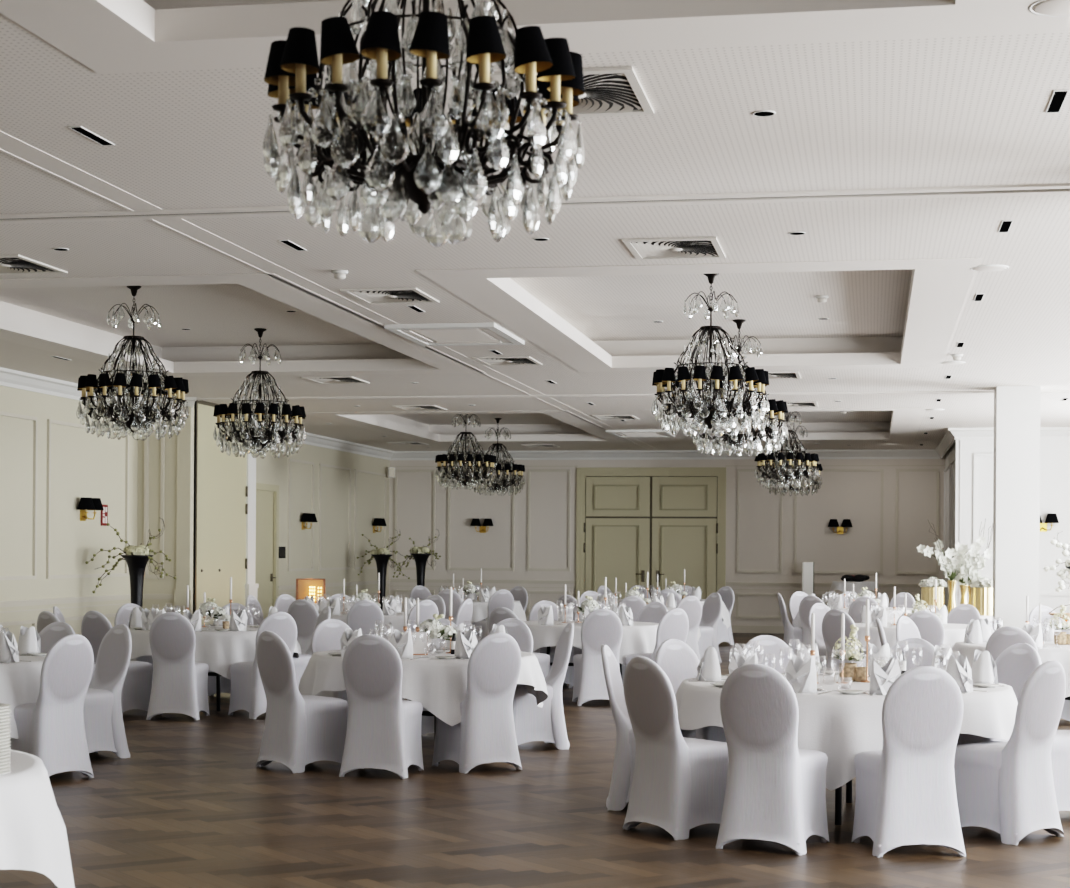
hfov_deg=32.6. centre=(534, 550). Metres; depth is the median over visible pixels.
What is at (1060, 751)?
banquet chair
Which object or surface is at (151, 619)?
folded napkin
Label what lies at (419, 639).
table card
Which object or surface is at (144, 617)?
folded napkin
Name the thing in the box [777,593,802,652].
banquet chair
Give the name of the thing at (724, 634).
banquet chair
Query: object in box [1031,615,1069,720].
banquet chair
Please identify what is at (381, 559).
vase
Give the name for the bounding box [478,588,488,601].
folded napkin
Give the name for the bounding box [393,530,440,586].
vase
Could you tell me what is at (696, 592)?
folded napkin
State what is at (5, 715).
dinner plate
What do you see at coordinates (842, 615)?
candle
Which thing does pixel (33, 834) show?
tablecloth
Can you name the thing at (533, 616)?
banquet chair
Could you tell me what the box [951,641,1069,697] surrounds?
tablecloth
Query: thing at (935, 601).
candlestick
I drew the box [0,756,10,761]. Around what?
dinner plate
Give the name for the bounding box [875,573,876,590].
candlestick
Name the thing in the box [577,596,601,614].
posy
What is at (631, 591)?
posy
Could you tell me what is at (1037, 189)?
ceiling beam
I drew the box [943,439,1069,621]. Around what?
wall
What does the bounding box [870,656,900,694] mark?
folded napkin
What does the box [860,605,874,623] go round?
folded napkin
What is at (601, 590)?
banquet chair
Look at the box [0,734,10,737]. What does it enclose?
dinner plate
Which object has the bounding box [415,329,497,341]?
grille
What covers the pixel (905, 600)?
candlestick
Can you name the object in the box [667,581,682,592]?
posy
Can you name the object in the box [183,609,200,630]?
folded napkin
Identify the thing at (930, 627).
banquet chair
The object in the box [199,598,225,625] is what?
posy
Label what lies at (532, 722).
banquet chair
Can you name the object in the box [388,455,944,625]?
wall
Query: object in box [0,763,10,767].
dinner plate
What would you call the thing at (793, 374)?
ceiling vent
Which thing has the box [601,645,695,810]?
banquet chair
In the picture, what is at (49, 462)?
wall
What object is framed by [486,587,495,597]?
folded napkin
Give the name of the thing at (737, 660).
folded napkin
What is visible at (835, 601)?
folded napkin
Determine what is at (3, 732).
dinner plate
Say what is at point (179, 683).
banquet chair
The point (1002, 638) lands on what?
banquet chair
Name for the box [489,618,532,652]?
banquet chair
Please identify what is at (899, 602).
banquet chair
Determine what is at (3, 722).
dinner plate
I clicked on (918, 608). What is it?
posy
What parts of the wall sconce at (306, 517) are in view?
lamp shade, lamp shade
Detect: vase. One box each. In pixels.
[85,518,175,606]
[357,529,409,609]
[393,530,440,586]
[916,520,980,613]
[919,577,946,611]
[950,524,992,604]
[952,519,986,603]
[970,577,992,615]
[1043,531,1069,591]
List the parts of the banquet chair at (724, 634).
seat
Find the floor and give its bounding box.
[0,633,1069,887]
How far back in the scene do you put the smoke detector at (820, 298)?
15.64 m
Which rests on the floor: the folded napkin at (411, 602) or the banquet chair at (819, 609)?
the banquet chair at (819, 609)
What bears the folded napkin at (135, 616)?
on the tablecloth at (219, 650)
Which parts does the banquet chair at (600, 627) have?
seat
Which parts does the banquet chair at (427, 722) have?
seat, backrest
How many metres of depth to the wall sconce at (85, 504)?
21.51 m
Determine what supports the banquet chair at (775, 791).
on the floor
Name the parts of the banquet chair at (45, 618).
backrest, seat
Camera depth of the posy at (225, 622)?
17.22 m
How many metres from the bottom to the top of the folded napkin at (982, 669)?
0.200 m
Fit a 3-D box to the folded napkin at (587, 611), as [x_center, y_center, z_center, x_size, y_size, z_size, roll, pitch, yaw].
[0.571,0.654,18.468,0.159,0.200,0.147,0,0,-3]
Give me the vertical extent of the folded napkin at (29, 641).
0.200 m
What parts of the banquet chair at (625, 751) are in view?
backrest, seat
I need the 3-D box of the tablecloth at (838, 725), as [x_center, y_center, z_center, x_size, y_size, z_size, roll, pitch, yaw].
[1.781,1.010,10.557,2.037,0.495,2.045,0,0,-32]
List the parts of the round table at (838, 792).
leg, leg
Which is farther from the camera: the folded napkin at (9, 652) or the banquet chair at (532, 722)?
the banquet chair at (532, 722)
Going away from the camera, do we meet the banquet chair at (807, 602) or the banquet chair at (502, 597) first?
the banquet chair at (807, 602)
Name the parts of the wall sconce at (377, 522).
lamp shade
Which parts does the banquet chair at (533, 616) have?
seat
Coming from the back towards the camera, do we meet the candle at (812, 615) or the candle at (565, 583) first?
the candle at (565, 583)
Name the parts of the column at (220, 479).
frame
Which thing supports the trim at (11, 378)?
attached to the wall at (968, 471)
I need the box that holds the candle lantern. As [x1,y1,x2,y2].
[296,578,324,602]
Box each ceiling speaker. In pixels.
[925,409,943,410]
[940,361,964,364]
[970,265,1008,271]
[1029,0,1069,16]
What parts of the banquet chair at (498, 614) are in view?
backrest, seat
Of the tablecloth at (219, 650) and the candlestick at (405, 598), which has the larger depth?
the tablecloth at (219, 650)
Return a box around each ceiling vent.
[0,254,67,274]
[301,376,369,383]
[340,287,439,303]
[387,442,428,444]
[392,405,446,410]
[472,356,542,365]
[490,66,653,117]
[522,444,559,446]
[592,415,638,419]
[622,237,725,259]
[768,371,800,379]
[786,402,817,406]
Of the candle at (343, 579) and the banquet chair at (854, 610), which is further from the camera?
the banquet chair at (854, 610)
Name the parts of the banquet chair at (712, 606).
seat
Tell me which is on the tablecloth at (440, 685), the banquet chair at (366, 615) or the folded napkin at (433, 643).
the folded napkin at (433, 643)
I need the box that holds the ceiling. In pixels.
[0,0,1069,450]
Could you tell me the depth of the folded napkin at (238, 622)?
16.77 m
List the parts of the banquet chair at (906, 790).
seat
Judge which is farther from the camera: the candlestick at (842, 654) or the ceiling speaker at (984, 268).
the ceiling speaker at (984, 268)
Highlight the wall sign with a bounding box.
[101,504,107,525]
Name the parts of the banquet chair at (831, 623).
seat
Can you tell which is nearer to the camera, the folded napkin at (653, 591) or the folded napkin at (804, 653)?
the folded napkin at (804, 653)
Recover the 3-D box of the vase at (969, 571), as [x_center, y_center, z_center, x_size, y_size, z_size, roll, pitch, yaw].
[5.401,0.187,22.572,0.517,1.198,0.183,0,0,-3]
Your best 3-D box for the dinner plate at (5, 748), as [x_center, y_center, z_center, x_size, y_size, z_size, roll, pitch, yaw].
[-1.835,0.655,5.991,0.230,0.017,0.230,0,0,10]
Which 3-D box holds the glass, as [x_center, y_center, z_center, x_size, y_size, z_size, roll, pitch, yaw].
[1.698,0.727,10.022,0.072,0.070,0.070,0,0,10]
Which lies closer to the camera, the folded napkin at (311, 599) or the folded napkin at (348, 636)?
the folded napkin at (348, 636)
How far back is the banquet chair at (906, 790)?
9.06 m
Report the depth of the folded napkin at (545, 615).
18.56 m
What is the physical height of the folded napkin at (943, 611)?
0.200 m
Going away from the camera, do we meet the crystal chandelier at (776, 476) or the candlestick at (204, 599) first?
the candlestick at (204, 599)
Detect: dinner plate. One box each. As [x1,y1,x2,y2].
[0,703,10,708]
[0,707,10,711]
[0,710,10,714]
[0,714,10,718]
[0,717,10,721]
[0,720,10,724]
[0,724,10,727]
[0,727,10,731]
[0,730,10,734]
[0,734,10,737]
[0,737,10,741]
[0,740,10,744]
[0,743,10,747]
[0,747,10,751]
[0,750,10,754]
[0,753,10,757]
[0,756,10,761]
[0,760,10,764]
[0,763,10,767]
[0,766,10,770]
[0,770,10,774]
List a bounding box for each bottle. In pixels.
[451,633,455,653]
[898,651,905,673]
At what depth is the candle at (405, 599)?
13.46 m
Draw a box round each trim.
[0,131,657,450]
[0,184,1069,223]
[0,367,1069,459]
[197,390,1069,400]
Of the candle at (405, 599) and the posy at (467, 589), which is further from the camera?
the posy at (467, 589)
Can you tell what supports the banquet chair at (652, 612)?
on the floor
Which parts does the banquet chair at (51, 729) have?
seat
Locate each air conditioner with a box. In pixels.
[384,322,524,345]
[606,430,674,436]
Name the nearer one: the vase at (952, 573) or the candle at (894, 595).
the candle at (894, 595)
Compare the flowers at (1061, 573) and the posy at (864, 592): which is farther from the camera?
the posy at (864, 592)
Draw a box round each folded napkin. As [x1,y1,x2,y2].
[0,625,5,633]
[0,631,18,662]
[18,626,40,654]
[128,606,142,627]
[141,608,157,629]
[148,608,164,629]
[164,605,178,612]
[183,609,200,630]
[214,606,229,624]
[229,609,247,630]
[268,606,277,615]
[304,596,314,605]
[318,596,329,611]
[327,597,339,614]
[340,628,361,656]
[344,596,354,611]
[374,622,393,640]
[382,598,396,614]
[389,596,401,611]
[389,629,412,658]
[407,597,415,614]
[421,624,439,648]
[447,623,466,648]
[453,588,463,601]
[454,629,477,658]
[465,593,474,598]
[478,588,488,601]
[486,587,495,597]
[491,624,507,633]
[537,605,552,624]
[558,603,572,620]
[580,602,583,620]
[584,606,598,618]
[596,594,607,608]
[607,592,617,606]
[611,603,625,616]
[619,606,632,625]
[651,586,659,598]
[652,594,663,603]
[666,593,676,607]
[691,587,701,598]
[696,646,720,680]
[728,652,757,673]
[730,643,755,660]
[785,655,816,692]
[793,642,819,674]
[827,593,837,606]
[830,594,842,608]
[848,594,854,606]
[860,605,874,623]
[865,642,892,674]
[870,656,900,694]
[871,607,886,626]
[877,593,888,607]
[932,605,947,623]
[932,645,954,671]
[946,654,972,692]
[964,619,981,643]
[971,650,997,684]
[979,618,990,641]
[1022,623,1042,647]
[1042,618,1060,640]
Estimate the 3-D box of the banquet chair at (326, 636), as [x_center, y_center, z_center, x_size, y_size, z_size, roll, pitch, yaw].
[-1.493,1.017,14.413,0.464,0.946,0.559,0,0,-32]
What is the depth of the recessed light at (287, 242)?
11.42 m
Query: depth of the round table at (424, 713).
13.25 m
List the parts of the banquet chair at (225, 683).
seat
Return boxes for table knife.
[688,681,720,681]
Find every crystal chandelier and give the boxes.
[76,286,188,440]
[213,328,305,458]
[263,0,584,246]
[435,414,495,489]
[472,418,524,495]
[651,273,768,437]
[690,319,787,456]
[754,411,818,489]
[766,416,822,495]
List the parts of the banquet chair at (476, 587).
backrest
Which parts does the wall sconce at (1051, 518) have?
lamp shade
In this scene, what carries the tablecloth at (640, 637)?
on the round table at (548, 648)
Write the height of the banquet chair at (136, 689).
0.946 m
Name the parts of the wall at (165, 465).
panel moulding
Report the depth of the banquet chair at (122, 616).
18.27 m
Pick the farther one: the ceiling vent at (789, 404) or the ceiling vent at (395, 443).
the ceiling vent at (395, 443)
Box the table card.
[411,632,427,654]
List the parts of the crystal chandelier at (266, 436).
lamp shade, lamp shade, arm, arm, lamp shade, arm, lamp shade, arm, lamp shade, stem, arm, lamp shade, arm, arm, lamp shade, arm, lamp shade, lamp shade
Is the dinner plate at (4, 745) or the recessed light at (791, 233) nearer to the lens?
the dinner plate at (4, 745)
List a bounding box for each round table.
[208,672,221,710]
[409,657,439,763]
[546,621,621,691]
[818,690,851,824]
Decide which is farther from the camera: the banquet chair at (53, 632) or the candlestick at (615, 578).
the candlestick at (615, 578)
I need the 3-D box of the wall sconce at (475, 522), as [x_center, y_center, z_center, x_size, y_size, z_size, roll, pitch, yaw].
[-1.011,-0.482,34.856,0.450,0.271,0.208,0,0,10]
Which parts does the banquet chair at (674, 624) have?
seat, backrest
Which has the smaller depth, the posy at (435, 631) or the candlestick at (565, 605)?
the posy at (435, 631)
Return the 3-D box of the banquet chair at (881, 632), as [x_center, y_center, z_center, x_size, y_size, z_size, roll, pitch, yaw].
[3.161,1.048,15.486,0.559,0.946,0.464,0,0,11]
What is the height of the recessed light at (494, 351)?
0.005 m
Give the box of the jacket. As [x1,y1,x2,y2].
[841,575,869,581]
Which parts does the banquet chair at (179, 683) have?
seat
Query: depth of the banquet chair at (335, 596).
22.96 m
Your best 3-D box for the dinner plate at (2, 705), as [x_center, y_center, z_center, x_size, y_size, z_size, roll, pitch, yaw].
[-1.834,0.514,5.991,0.230,0.017,0.230,0,0,10]
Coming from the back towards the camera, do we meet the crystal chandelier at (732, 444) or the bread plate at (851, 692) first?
the crystal chandelier at (732, 444)
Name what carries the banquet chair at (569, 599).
on the floor
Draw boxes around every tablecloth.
[0,655,45,738]
[0,749,74,887]
[129,625,301,679]
[298,648,547,725]
[319,611,407,632]
[415,599,525,623]
[523,620,658,665]
[608,607,700,640]
[617,598,730,627]
[675,673,1017,790]
[792,607,913,627]
[825,623,995,661]
[826,581,879,599]
[901,613,991,625]
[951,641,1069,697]
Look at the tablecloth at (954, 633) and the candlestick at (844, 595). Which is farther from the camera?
the candlestick at (844, 595)
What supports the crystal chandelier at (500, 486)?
hanging from the ceiling
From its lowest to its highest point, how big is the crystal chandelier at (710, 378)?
1.287 m
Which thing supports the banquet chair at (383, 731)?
on the floor
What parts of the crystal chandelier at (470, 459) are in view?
lamp shade, lamp shade, lamp shade, lamp shade, stem, lamp shade, arm, lamp shade, lamp shade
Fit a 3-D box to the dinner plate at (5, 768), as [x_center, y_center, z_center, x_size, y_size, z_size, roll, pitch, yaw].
[-1.835,0.720,5.991,0.230,0.017,0.230,0,0,10]
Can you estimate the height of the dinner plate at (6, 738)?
0.017 m
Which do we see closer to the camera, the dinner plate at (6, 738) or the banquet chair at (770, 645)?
the dinner plate at (6, 738)
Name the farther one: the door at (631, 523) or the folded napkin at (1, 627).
the door at (631, 523)
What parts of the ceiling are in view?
panel, frame, frame, panel, frame, frame, panel, frame, panel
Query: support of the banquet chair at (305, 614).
on the floor
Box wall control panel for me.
[279,547,285,557]
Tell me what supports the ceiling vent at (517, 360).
in the ceiling
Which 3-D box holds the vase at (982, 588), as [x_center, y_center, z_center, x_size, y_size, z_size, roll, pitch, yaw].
[5.498,0.553,22.424,0.318,0.466,0.340,0,0,-19]
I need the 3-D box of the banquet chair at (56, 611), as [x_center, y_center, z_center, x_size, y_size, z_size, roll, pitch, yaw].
[-4.270,0.999,17.273,0.559,0.946,0.464,0,0,-4]
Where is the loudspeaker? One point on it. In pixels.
(390, 471)
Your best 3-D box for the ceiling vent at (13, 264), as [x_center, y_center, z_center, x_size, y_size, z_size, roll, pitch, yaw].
[-3.559,-1.916,12.265,0.570,0.013,0.740,0,0,10]
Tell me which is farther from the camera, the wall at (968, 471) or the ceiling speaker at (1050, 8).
the wall at (968, 471)
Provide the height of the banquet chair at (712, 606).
0.946 m
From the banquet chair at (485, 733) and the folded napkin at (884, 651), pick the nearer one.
the folded napkin at (884, 651)
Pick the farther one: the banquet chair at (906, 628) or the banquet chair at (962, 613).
the banquet chair at (962, 613)
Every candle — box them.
[230,577,231,599]
[343,579,344,596]
[378,573,379,590]
[404,596,406,625]
[449,587,451,615]
[564,583,565,604]
[577,590,578,610]
[605,577,606,596]
[615,578,616,593]
[811,613,814,649]
[841,613,844,649]
[865,598,868,635]
[893,586,895,606]
[935,579,936,599]
[1026,595,1028,620]
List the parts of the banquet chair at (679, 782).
backrest, seat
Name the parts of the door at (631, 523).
transom panel, handle, handle, transom panel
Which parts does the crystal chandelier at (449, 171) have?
lamp shade, lamp shade, lamp shade, lamp shade, arm, arm, arm, lamp shade, lamp shade, arm, arm, arm, lamp shade, arm, lamp shade, stem, lamp shade, arm, lamp shade, arm, lamp shade, arm, arm, arm, lamp shade, arm, arm, arm, lamp shade, lamp shade, lamp shade, lamp shade, lamp shade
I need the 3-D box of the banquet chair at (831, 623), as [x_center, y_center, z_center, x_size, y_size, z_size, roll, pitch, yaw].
[3.152,1.048,18.276,0.464,0.946,0.559,0,0,45]
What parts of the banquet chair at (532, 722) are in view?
seat, backrest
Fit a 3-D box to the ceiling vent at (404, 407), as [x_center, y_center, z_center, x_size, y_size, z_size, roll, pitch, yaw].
[-1.529,-1.903,24.325,0.570,0.013,0.740,0,0,10]
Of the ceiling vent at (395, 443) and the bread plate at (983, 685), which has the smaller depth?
the bread plate at (983, 685)
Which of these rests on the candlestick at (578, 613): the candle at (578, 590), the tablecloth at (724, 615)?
the candle at (578, 590)
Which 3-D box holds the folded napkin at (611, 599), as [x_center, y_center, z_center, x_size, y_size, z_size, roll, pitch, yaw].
[1.048,0.658,24.984,0.159,0.200,0.147,0,0,-36]
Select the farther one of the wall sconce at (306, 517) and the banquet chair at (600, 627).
the wall sconce at (306, 517)
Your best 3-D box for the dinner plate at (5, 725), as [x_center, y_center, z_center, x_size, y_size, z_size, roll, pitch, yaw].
[-1.834,0.579,5.991,0.230,0.017,0.230,0,0,10]
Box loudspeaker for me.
[386,467,394,477]
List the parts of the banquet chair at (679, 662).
backrest, seat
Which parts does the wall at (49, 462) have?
dado rail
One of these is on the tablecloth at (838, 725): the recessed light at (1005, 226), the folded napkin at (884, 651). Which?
the folded napkin at (884, 651)
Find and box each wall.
[0,385,389,644]
[137,406,258,614]
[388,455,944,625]
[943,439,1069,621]
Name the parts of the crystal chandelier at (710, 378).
lamp shade, lamp shade, lamp shade, arm, arm, arm, lamp shade, arm, lamp shade, arm, stem, arm, lamp shade, arm, lamp shade, arm, arm, arm, arm, lamp shade, lamp shade, lamp shade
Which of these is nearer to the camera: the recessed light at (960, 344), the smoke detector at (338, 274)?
the smoke detector at (338, 274)
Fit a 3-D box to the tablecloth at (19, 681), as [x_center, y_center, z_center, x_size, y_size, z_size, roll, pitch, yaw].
[-4.158,0.963,12.363,2.081,0.479,2.086,0,0,-10]
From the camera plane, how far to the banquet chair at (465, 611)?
21.05 m
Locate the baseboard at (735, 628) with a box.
[731,625,783,633]
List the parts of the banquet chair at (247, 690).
seat, backrest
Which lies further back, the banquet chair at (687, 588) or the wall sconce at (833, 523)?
the wall sconce at (833, 523)
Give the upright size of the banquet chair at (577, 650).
0.946 m
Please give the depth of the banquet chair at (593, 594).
25.65 m
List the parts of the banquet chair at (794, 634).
backrest, seat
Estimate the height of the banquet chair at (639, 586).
0.946 m
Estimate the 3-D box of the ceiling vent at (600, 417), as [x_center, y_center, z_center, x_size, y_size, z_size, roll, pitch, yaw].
[1.144,-1.885,25.845,0.570,0.013,0.740,0,0,10]
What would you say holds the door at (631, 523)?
in the wall at (889, 504)
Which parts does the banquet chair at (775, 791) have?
seat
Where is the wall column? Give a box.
[992,386,1040,628]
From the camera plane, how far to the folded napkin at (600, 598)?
23.80 m
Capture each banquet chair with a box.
[9,634,93,777]
[37,611,95,681]
[39,622,74,652]
[53,606,65,622]
[81,611,152,713]
[83,624,131,757]
[114,603,152,679]
[146,612,209,719]
[208,603,252,695]
[228,612,296,718]
[246,595,263,624]
[256,631,347,772]
[274,594,294,612]
[287,599,318,653]
[292,606,330,695]
[311,619,351,721]
[330,594,350,610]
[339,634,423,778]
[347,600,383,634]
[407,600,438,633]
[407,618,456,734]
[410,586,430,599]
[425,595,445,618]
[432,633,521,773]
[437,589,461,622]
[454,599,472,630]
[464,586,485,632]
[475,589,513,643]
[488,607,549,678]
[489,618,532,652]
[509,586,527,611]
[513,623,573,749]
[529,601,573,684]
[556,595,579,619]
[568,601,606,687]
[572,609,622,705]
[579,591,598,605]
[597,586,612,595]
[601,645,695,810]
[618,596,646,621]
[622,602,667,682]
[623,656,728,839]
[626,608,688,665]
[629,585,649,598]
[655,639,726,742]
[656,589,680,605]
[676,596,701,661]
[682,586,691,596]
[698,593,721,662]
[715,664,828,854]
[716,586,734,644]
[743,635,792,672]
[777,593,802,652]
[789,591,807,622]
[799,595,823,650]
[808,603,865,672]
[822,609,865,670]
[841,592,856,606]
[848,596,879,648]
[851,666,965,856]
[875,618,886,645]
[889,592,914,607]
[891,638,934,670]
[896,616,920,642]
[909,611,944,646]
[947,604,980,623]
[954,661,1065,844]
[957,643,1041,744]
[985,626,1037,666]
[1028,605,1055,624]
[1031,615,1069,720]
[1051,730,1069,810]
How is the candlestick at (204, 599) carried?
on the tablecloth at (219, 650)
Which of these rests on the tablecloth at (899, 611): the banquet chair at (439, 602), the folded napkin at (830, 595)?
the folded napkin at (830, 595)
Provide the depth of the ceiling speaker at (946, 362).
18.13 m
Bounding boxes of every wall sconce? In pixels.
[77,498,103,520]
[300,513,316,529]
[372,518,386,532]
[470,519,492,532]
[828,519,851,533]
[1040,514,1058,531]
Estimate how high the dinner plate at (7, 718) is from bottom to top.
0.017 m
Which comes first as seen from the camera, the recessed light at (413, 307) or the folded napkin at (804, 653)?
the folded napkin at (804, 653)
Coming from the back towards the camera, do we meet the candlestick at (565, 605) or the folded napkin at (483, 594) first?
the folded napkin at (483, 594)
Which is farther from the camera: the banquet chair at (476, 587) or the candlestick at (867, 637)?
the banquet chair at (476, 587)
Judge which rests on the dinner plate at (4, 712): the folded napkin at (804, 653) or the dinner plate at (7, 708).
the dinner plate at (7, 708)
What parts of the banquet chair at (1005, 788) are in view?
seat, backrest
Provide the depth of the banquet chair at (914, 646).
11.95 m
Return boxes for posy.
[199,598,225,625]
[220,614,230,628]
[352,589,374,603]
[419,614,456,649]
[463,581,476,593]
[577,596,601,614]
[625,586,644,598]
[643,598,650,603]
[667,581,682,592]
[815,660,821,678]
[830,624,865,681]
[853,587,873,598]
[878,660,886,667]
[910,594,929,612]
[1049,605,1069,644]
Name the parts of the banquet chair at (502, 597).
seat, backrest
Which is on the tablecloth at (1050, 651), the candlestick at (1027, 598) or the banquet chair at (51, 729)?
the candlestick at (1027, 598)
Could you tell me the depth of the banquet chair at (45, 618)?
16.00 m
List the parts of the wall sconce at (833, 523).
lamp shade, lamp shade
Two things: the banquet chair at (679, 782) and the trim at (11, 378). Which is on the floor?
the banquet chair at (679, 782)
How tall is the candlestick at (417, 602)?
0.413 m
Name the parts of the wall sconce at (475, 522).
lamp shade, lamp shade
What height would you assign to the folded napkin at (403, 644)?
0.200 m
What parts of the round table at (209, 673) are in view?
leg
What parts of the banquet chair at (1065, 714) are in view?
backrest, seat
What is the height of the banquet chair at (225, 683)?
0.946 m
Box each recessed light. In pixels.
[50,356,69,360]
[53,248,68,250]
[68,126,114,145]
[279,240,306,250]
[406,305,424,311]
[489,350,502,354]
[533,238,548,240]
[752,110,775,116]
[789,232,804,234]
[956,342,964,346]
[973,293,984,300]
[998,220,1012,232]
[1045,89,1068,112]
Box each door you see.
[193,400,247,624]
[255,483,278,618]
[576,467,725,603]
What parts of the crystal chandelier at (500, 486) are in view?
lamp shade, lamp shade, lamp shade, lamp shade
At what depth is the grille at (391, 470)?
34.86 m
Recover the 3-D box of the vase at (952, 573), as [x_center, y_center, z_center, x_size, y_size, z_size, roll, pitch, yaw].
[5.153,0.194,22.784,0.788,1.180,0.328,0,0,16]
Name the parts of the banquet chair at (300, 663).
seat, backrest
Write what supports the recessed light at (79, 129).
in the ceiling
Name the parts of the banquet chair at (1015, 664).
seat, backrest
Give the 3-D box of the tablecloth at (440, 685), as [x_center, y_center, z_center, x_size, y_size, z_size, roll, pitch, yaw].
[-0.817,0.967,13.317,1.750,0.443,1.752,0,0,38]
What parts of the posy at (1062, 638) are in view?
bark pot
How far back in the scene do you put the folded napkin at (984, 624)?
15.63 m
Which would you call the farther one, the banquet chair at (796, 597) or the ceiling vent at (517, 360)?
the banquet chair at (796, 597)
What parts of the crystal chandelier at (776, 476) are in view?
lamp shade, lamp shade, arm, lamp shade, stem, lamp shade, arm, lamp shade, lamp shade, lamp shade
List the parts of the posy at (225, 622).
bark pot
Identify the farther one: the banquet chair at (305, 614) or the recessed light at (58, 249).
the banquet chair at (305, 614)
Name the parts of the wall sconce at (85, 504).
lamp shade, lamp shade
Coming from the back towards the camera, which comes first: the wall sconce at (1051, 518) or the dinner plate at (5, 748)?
the wall sconce at (1051, 518)
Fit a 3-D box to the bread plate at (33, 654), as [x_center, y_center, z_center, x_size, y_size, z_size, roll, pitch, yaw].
[-3.455,0.720,12.722,0.150,0.017,0.150,0,0,-39]
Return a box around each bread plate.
[27,653,46,655]
[328,652,340,655]
[435,656,455,658]
[710,683,723,686]
[820,671,838,674]
[837,690,864,694]
[974,683,1000,687]
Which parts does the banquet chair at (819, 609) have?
backrest, seat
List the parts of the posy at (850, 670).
bark pot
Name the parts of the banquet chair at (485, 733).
seat, backrest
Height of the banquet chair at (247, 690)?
0.946 m
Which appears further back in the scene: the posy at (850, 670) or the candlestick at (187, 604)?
the candlestick at (187, 604)
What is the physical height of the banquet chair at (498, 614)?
0.946 m
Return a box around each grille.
[389,468,394,476]
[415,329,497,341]
[622,432,660,435]
[941,362,962,364]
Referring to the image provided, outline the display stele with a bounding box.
[802,562,813,595]
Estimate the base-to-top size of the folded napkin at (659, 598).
0.200 m
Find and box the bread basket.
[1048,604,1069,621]
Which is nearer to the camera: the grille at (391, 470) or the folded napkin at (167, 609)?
the folded napkin at (167, 609)
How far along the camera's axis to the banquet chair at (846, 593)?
26.28 m
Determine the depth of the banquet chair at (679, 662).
11.56 m
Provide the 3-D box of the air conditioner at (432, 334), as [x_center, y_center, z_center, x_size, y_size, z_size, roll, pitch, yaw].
[-0.681,-1.887,15.988,0.942,0.035,1.364,0,0,10]
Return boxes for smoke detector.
[332,270,347,279]
[815,295,827,302]
[951,354,962,360]
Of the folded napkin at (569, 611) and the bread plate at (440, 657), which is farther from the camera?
the folded napkin at (569, 611)
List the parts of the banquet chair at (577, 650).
seat, backrest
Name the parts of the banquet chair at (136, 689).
backrest, seat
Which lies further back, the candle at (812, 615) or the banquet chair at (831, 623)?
the banquet chair at (831, 623)
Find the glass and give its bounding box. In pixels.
[838,677,851,688]
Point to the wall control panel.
(281, 549)
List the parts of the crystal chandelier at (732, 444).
arm, arm, arm, lamp shade, arm, lamp shade, lamp shade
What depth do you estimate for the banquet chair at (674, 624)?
18.02 m
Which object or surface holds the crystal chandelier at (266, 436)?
hanging from the ceiling
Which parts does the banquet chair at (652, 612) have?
seat, backrest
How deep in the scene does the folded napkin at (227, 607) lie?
17.95 m
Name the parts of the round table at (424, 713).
leg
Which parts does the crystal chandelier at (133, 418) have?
lamp shade, lamp shade, arm, arm, arm, lamp shade, arm, lamp shade, arm, stem, lamp shade, arm, arm, lamp shade, arm, lamp shade, arm, arm, arm, lamp shade, lamp shade, lamp shade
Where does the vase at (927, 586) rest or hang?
on the tablecloth at (989, 618)
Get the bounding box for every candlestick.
[186,585,188,609]
[201,592,206,626]
[229,577,231,614]
[342,579,344,612]
[378,573,379,602]
[403,596,406,631]
[416,598,418,631]
[446,587,452,652]
[562,583,566,622]
[577,590,579,621]
[604,577,606,608]
[615,578,616,603]
[646,572,648,597]
[810,613,818,683]
[836,613,848,683]
[843,578,845,607]
[861,598,869,682]
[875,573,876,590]
[891,586,895,624]
[904,593,906,615]
[934,579,936,612]
[1025,595,1028,623]
[1039,604,1040,622]
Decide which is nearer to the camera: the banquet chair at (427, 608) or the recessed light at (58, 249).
the recessed light at (58, 249)
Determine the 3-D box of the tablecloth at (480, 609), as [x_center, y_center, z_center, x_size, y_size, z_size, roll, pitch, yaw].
[-1.036,0.962,27.544,1.742,0.435,1.741,0,0,-37]
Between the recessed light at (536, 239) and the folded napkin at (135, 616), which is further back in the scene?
the folded napkin at (135, 616)
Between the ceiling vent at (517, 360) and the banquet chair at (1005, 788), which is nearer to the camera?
the banquet chair at (1005, 788)
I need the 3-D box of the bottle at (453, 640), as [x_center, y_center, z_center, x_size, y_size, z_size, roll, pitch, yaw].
[-0.586,0.671,13.257,0.049,0.152,0.048,0,0,10]
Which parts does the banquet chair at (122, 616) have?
backrest, seat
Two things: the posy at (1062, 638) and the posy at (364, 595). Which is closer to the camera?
the posy at (1062, 638)
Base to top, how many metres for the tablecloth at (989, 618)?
0.366 m
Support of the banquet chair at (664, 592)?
on the floor
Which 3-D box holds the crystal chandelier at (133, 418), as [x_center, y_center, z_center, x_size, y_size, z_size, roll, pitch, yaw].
[-3.368,-1.579,15.344,0.920,1.287,0.924,0,0,-16]
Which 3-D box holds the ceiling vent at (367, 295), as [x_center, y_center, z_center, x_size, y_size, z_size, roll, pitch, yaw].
[-1.075,-1.900,13.643,0.570,0.013,0.740,0,0,10]
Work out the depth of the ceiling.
10.90 m
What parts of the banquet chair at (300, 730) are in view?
backrest, seat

